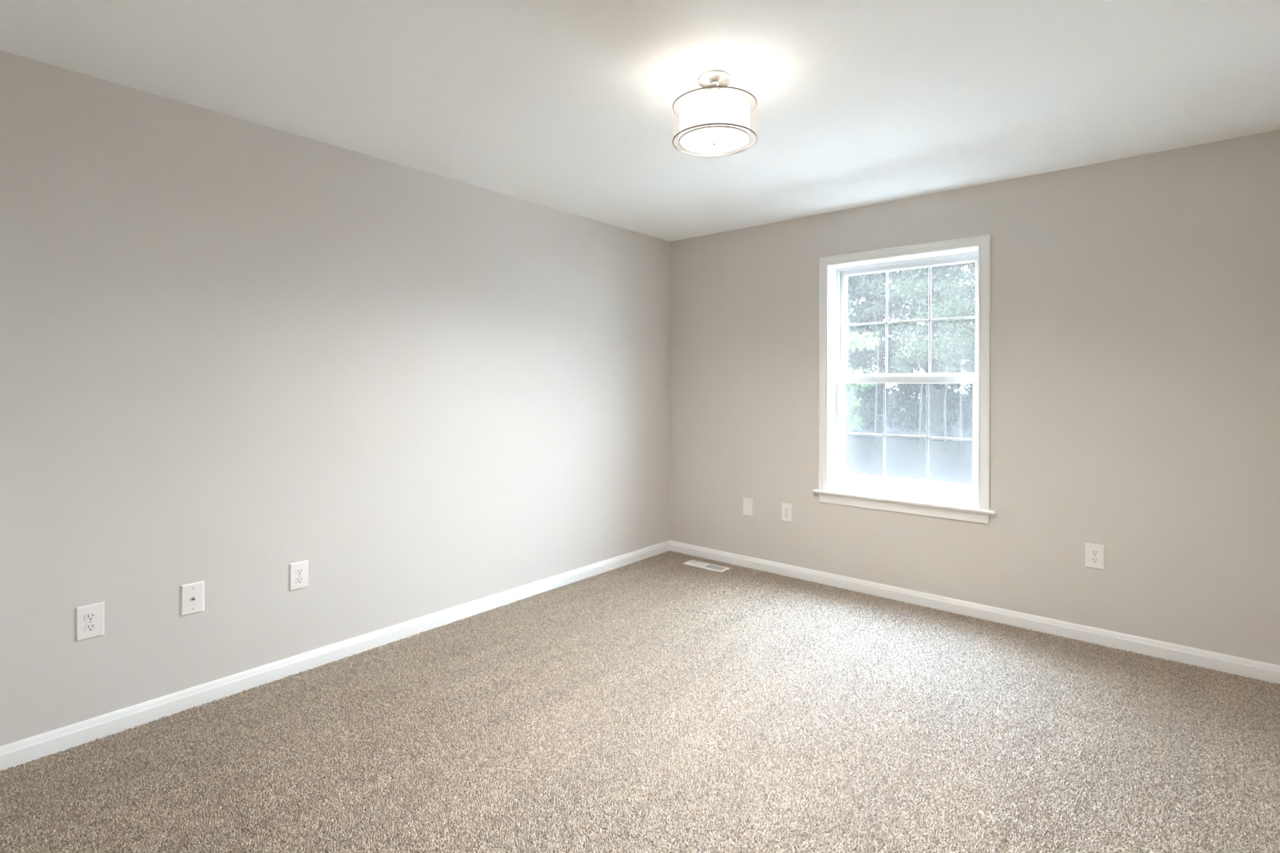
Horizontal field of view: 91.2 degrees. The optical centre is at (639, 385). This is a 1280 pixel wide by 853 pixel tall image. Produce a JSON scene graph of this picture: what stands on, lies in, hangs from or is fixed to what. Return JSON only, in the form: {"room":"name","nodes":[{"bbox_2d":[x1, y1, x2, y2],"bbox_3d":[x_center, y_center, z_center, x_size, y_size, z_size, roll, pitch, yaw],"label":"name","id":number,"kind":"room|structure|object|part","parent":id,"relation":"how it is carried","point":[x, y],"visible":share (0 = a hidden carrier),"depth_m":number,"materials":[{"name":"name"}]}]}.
{"room":"empty bedroom","nodes":[
{"label":"empty bedroom","id":0,"kind":"room"},
{"bbox_2d":[0,49,670,746],"bbox_3d":[-1.135,0.086,3.451,0.150,2.440,4.060,0,0,40],"label":"wall","id":1,"kind":"structure","parent":0,"point":[234,352],"depth_m":2.74,"materials":[{"name":"beige paint"}]},
{"bbox_2d":[75,601,104,641],"bbox_3d":[-2.015,0.867,2.297,0.009,0.124,0.080,0,0,40],"label":"wall outlet","id":2,"kind":"object","parent":1,"relation":"attached to","point":[90,619],"visible":1,"depth_m":2.29,"materials":[{"name":"white plastic"}]},
{"bbox_2d":[84,622,96,631],"bbox_3d":[-2.013,0.886,2.295,0.003,0.028,0.034,0,0,40],"label":"receptacle","id":3,"kind":"object","parent":2,"relation":"attached to","point":[88,627],"depth_m":2.29,"materials":[{"name":"white plastic"}]},
{"bbox_2d":[84,612,96,621],"bbox_3d":[-2.013,0.848,2.295,0.003,0.028,0.034,0,0,40],"label":"receptacle","id":4,"kind":"object","parent":2,"relation":"attached to","point":[88,616],"depth_m":2.29,"materials":[{"name":"white plastic"}]},
{"bbox_2d":[180,581,204,616],"bbox_3d":[-1.807,0.864,2.534,0.018,0.124,0.080,0,0,40],"label":"cable jack","id":5,"kind":"object","parent":1,"relation":"attached to","point":[192,595],"visible":1,"depth_m":2.53,"materials":[{"name":"white plastic"}]},
{"bbox_2d":[289,560,308,591],"bbox_3d":[-1.548,0.865,2.846,0.009,0.124,0.080,0,0,40],"label":"wall outlet","id":6,"kind":"object","parent":1,"relation":"attached to","point":[299,571],"visible":1,"depth_m":2.84,"materials":[{"name":"white plastic"}]},
{"bbox_2d":[295,576,303,583],"bbox_3d":[-1.546,0.884,2.845,0.003,0.028,0.034,0,0,40],"label":"receptacle","id":7,"kind":"object","parent":6,"relation":"attached to","point":[299,580],"depth_m":2.84,"materials":[{"name":"white plastic"}]},
{"bbox_2d":[295,568,303,574],"bbox_3d":[-1.546,0.846,2.845,0.003,0.028,0.034,0,0,40],"label":"receptacle","id":8,"kind":"object","parent":6,"relation":"attached to","point":[298,571],"depth_m":2.84,"materials":[{"name":"white plastic"}]},
{"bbox_2d":[0,540,670,772],"bbox_3d":[-1.075,1.265,3.400,0.014,0.082,4.060,0,0,40],"label":"baseboard","id":9,"kind":"structure","parent":1,"relation":"attached to","point":[13,754],"depth_m":2.75,"materials":[{"name":"white wood"}]},
{"bbox_2d":[0,0,1279,241],"bbox_3d":[0.250,-1.229,2.273,3.780,0.200,4.360,0,0,40],"label":"ceiling","id":10,"kind":"structure","parent":0,"point":[565,105],"depth_m":2.33,"materials":[{"name":"white paint"}]},
{"bbox_2d":[672,70,756,156],"bbox_3d":[0.274,-1.007,2.303,0.309,0.245,0.309,0,0,40],"label":"ceiling light","id":11,"kind":"object","parent":10,"relation":"attached to","point":[714,80],"visible":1,"depth_m":2.29,"materials":[{"name":"silver metal"}]},
{"bbox_3d":[0.221,-0.956,2.255,0.040,0.055,0.040,0,0,40],"label":"bulb","id":12,"kind":"part","parent":11,"relation":"part of","materials":[{"name":"white glass"}]},
{"bbox_3d":[0.258,-0.956,2.374,0.040,0.055,0.040,0,0,40],"label":"bulb","id":13,"kind":"part","parent":11,"relation":"part of","materials":[{"name":"white glass"}]},
{"bbox_2d":[678,125,750,154],"bbox_3d":[0.273,-0.893,2.304,0.261,0.017,0.261,0,0,40],"label":"diffuser","id":14,"kind":"object","parent":11,"relation":"attached to","point":[713,141],"depth_m":2.30,"materials":[{"name":"white glass"}]},
{"bbox_3d":[0.274,-1.015,2.303,0.033,0.194,0.033,0,0,40],"label":"stem","id":15,"kind":"part","parent":11,"relation":"part of","materials":[{"name":"silver metal"}]},
{"bbox_3d":[0.269,-0.943,2.293,0.107,0.006,0.099,0,0,40],"label":"bulb arm","id":16,"kind":"part","parent":11,"relation":"part of","materials":[{"name":"silver metal"}]},
{"bbox_3d":[0.342,-0.956,2.282,0.040,0.055,0.040,0,0,40],"label":"bulb","id":17,"kind":"part","parent":11,"relation":"part of","materials":[{"name":"white glass"}]},
{"bbox_2d":[0,566,1279,852],"bbox_3d":[0.245,1.411,2.278,3.780,0.200,4.360,0,0,40],"label":"floor","id":18,"kind":"structure","parent":0,"point":[692,566],"depth_m":2.04,"materials":[{"name":"beige carpet"}]},
{"bbox_2d":[0,551,1279,852],"bbox_3d":[0.245,1.307,2.278,3.452,0.008,4.032,0,0,40],"label":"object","id":19,"kind":"structure","parent":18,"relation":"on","point":[639,588],"depth_m":2.30,"materials":[{"name":"beige carpet"}]},
{"bbox_2d":[682,560,730,572],"bbox_3d":[0.477,1.302,4.517,0.334,0.009,0.120,0,0,38],"label":"floor vent","id":20,"kind":"object","parent":18,"relation":"in","point":[713,567],"visible":1,"depth_m":4.50,"materials":[{"name":"white metal"}]},
{"bbox_2d":[669,129,1279,665],"bbox_3d":[1.617,0.091,3.887,3.780,2.440,0.170,0,0,40],"label":"wall","id":21,"kind":"structure","parent":0,"point":[1135,301],"depth_m":3.24,"materials":[{"name":"beige paint"}]},
{"bbox_2d":[742,497,752,516],"bbox_3d":[0.772,0.873,4.489,0.080,0.124,0.008,0,0,40],"label":"blank plate","id":22,"kind":"object","parent":21,"relation":"attached to","point":[747,503],"visible":1,"depth_m":4.49,"materials":[{"name":"white plastic"}]},
{"bbox_2d":[781,502,792,522],"bbox_3d":[1.004,0.872,4.291,0.080,0.124,0.009,0,0,40],"label":"wall outlet","id":23,"kind":"object","parent":21,"relation":"attached to","point":[786,508],"visible":1,"depth_m":4.29,"materials":[{"name":"white plastic"}]},
{"bbox_2d":[812,234,995,524],"bbox_3d":[1.623,-0.034,3.880,1.063,1.610,0.250,0,0,40],"label":"window","id":24,"kind":"structure","parent":21,"relation":"in","point":[835,271],"depth_m":3.90,"materials":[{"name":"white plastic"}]},
{"bbox_3d":[1.606,0.701,3.862,1.063,0.020,0.202,0,0,40],"label":"sill","id":25,"kind":"part","parent":24,"relation":"part of","materials":[{"name":"white wood"}]},
{"bbox_3d":[1.672,-0.050,3.936,0.904,1.482,0.085,0,0,40],"label":"frame","id":26,"kind":"part","parent":24,"relation":"part of","materials":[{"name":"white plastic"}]},
{"bbox_3d":[1.657,0.312,3.920,0.853,0.731,0.036,0,0,40],"label":"sash","id":27,"kind":"part","parent":24,"relation":"part of","materials":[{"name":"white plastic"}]},
{"bbox_3d":[1.644,0.665,3.906,0.780,0.004,0.009,0,0,40],"label":"lift rail","id":28,"kind":"part","parent":24,"relation":"part of","materials":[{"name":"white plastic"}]},
{"bbox_3d":[1.684,-0.407,3.949,0.852,0.719,0.036,0,0,40],"label":"sash","id":29,"kind":"part","parent":24,"relation":"part of","materials":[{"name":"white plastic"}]},
{"bbox_2d":[669,540,1279,684],"bbox_3d":[1.555,1.270,3.819,3.480,0.082,0.014,0,0,40],"label":"baseboard","id":30,"kind":"structure","parent":21,"relation":"attached to","point":[1247,668],"depth_m":3.39,"materials":[{"name":"white wood"}]},
{"bbox_2d":[1084,542,1104,569],"bbox_3d":[2.310,0.869,3.181,0.080,0.124,0.009,0,0,40],"label":"wall outlet","id":31,"kind":"object","parent":21,"relation":"attached to","point":[1094,553],"visible":1,"depth_m":3.18,"materials":[{"name":"white plastic"}]},
{"bbox_2d":[1090,557,1098,563],"bbox_3d":[2.308,0.888,3.180,0.034,0.028,0.003,0,0,40],"label":"receptacle","id":32,"kind":"object","parent":31,"relation":"attached to","point":[1093,560],"depth_m":3.18,"materials":[{"name":"white plastic"}]},
{"bbox_2d":[1090,549,1098,555],"bbox_3d":[2.308,0.849,3.180,0.034,0.028,0.003,0,0,40],"label":"receptacle","id":33,"kind":"object","parent":31,"relation":"attached to","point":[1093,552],"depth_m":3.18,"materials":[{"name":"white plastic"}]},
{"label":"outside","id":34,"kind":"structure","parent":0,"visible":0},
{"bbox_2d":[845,408,973,484],"bbox_3d":[16.839,1.902,27.584,80.000,0.080,80.000,0,0,40],"label":"lawn","id":35,"kind":"structure","parent":34,"point":[904,460],"depth_m":16.67,"materials":[{"name":"green plant"}]},
{"bbox_2d":[845,275,875,435],"bbox_3d":[7.206,-1.843,23.486,2.902,7.765,3.188,0,0,-39],"label":"tree","id":36,"kind":"object","parent":35,"relation":"on","point":[852,294],"visible":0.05,"depth_m":22.94,"materials":[{"name":"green plant"}]},
{"bbox_2d":[845,307,880,431],"bbox_3d":[2.104,-0.260,9.022,2.535,4.527,2.816,0,0,20],"label":"leafy tree","id":37,"kind":"object","parent":35,"relation":"on","point":[859,340],"visible":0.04,"depth_m":8.42,"materials":[{"name":"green plant"}]},
{"bbox_2d":[847,275,885,423],"bbox_3d":[10.594,-1.951,30.675,3.185,7.873,2.915,0,0,-42],"label":"tree","id":38,"kind":"object","parent":35,"relation":"on","point":[856,276],"visible":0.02,"depth_m":29.95,"materials":[{"name":"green plant"}]},
{"bbox_2d":[869,301,884,447],"bbox_3d":[7.226,-0.291,19.242,0.444,4.578,0.412,0,0,-5],"label":"sapling","id":39,"kind":"object","parent":35,"relation":"on","point":[874,326],"visible":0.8,"depth_m":19.19,"materials":[{"name":"green plant"}]},
{"bbox_2d":[847,271,920,431],"bbox_3d":[9.970,-1.683,25.976,3.152,7.352,3.029,0,0,-18],"label":"tree","id":40,"kind":"object","parent":35,"relation":"on","point":[873,284],"visible":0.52,"depth_m":25.51,"materials":[{"name":"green plant"}]},
{"bbox_2d":[913,297,928,453],"bbox_3d":[7.977,-0.247,17.886,0.448,4.497,0.420,0,0,-14],"label":"sapling","id":41,"kind":"object","parent":35,"relation":"on","point":[918,302],"visible":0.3,"depth_m":17.86,"materials":[{"name":"green plant"}]},
{"bbox_2d":[871,271,975,373],"bbox_3d":[7.346,-1.449,12.851,4.990,6.917,5.126,0,0,40],"label":"leafy tree","id":42,"kind":"object","parent":35,"relation":"on","point":[967,343],"visible":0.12,"depth_m":12.85,"materials":[{"name":"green plant"}]},
{"bbox_2d":[886,263,975,442],"bbox_3d":[9.861,-2.017,21.164,3.169,8.110,3.143,0,0,-13],"label":"tree","id":43,"kind":"object","parent":35,"relation":"on","point":[909,419],"visible":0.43,"depth_m":20.81,"materials":[{"name":"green plant"}]},
{"bbox_2d":[907,282,968,427],"bbox_3d":[13.441,-1.693,28.038,3.003,7.381,2.951,0,0,11],"label":"tree","id":44,"kind":"object","parent":35,"relation":"on","point":[953,387],"visible":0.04,"depth_m":27.87,"materials":[{"name":"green plant"}]},
{"bbox_2d":[939,296,953,452],"bbox_3d":[8.850,-0.300,18.104,0.454,4.605,0.450,0,0,-15],"label":"sapling","id":45,"kind":"object","parent":35,"relation":"on","point":[947,298],"visible":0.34,"depth_m":18.09,"materials":[{"name":"green plant"}]},
{"bbox_2d":[951,262,975,435],"bbox_3d":[13.037,-1.856,23.424,2.973,7.795,3.213,0,0,-5],"label":"tree","id":46,"kind":"object","parent":35,"relation":"on","point":[967,397],"visible":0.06,"depth_m":23.34,"materials":[{"name":"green plant"}]},
{"bbox_2d":[955,306,971,454],"bbox_3d":[8.898,-0.124,17.257,0.431,4.256,0.465,0,0,40],"label":"sapling","id":47,"kind":"object","parent":35,"relation":"on","point":[962,384],"visible":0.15,"depth_m":17.28,"materials":[{"name":"green plant"}]},
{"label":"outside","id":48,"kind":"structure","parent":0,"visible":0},
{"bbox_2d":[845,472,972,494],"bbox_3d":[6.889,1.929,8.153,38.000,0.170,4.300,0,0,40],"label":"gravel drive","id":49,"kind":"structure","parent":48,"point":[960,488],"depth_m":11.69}
]}

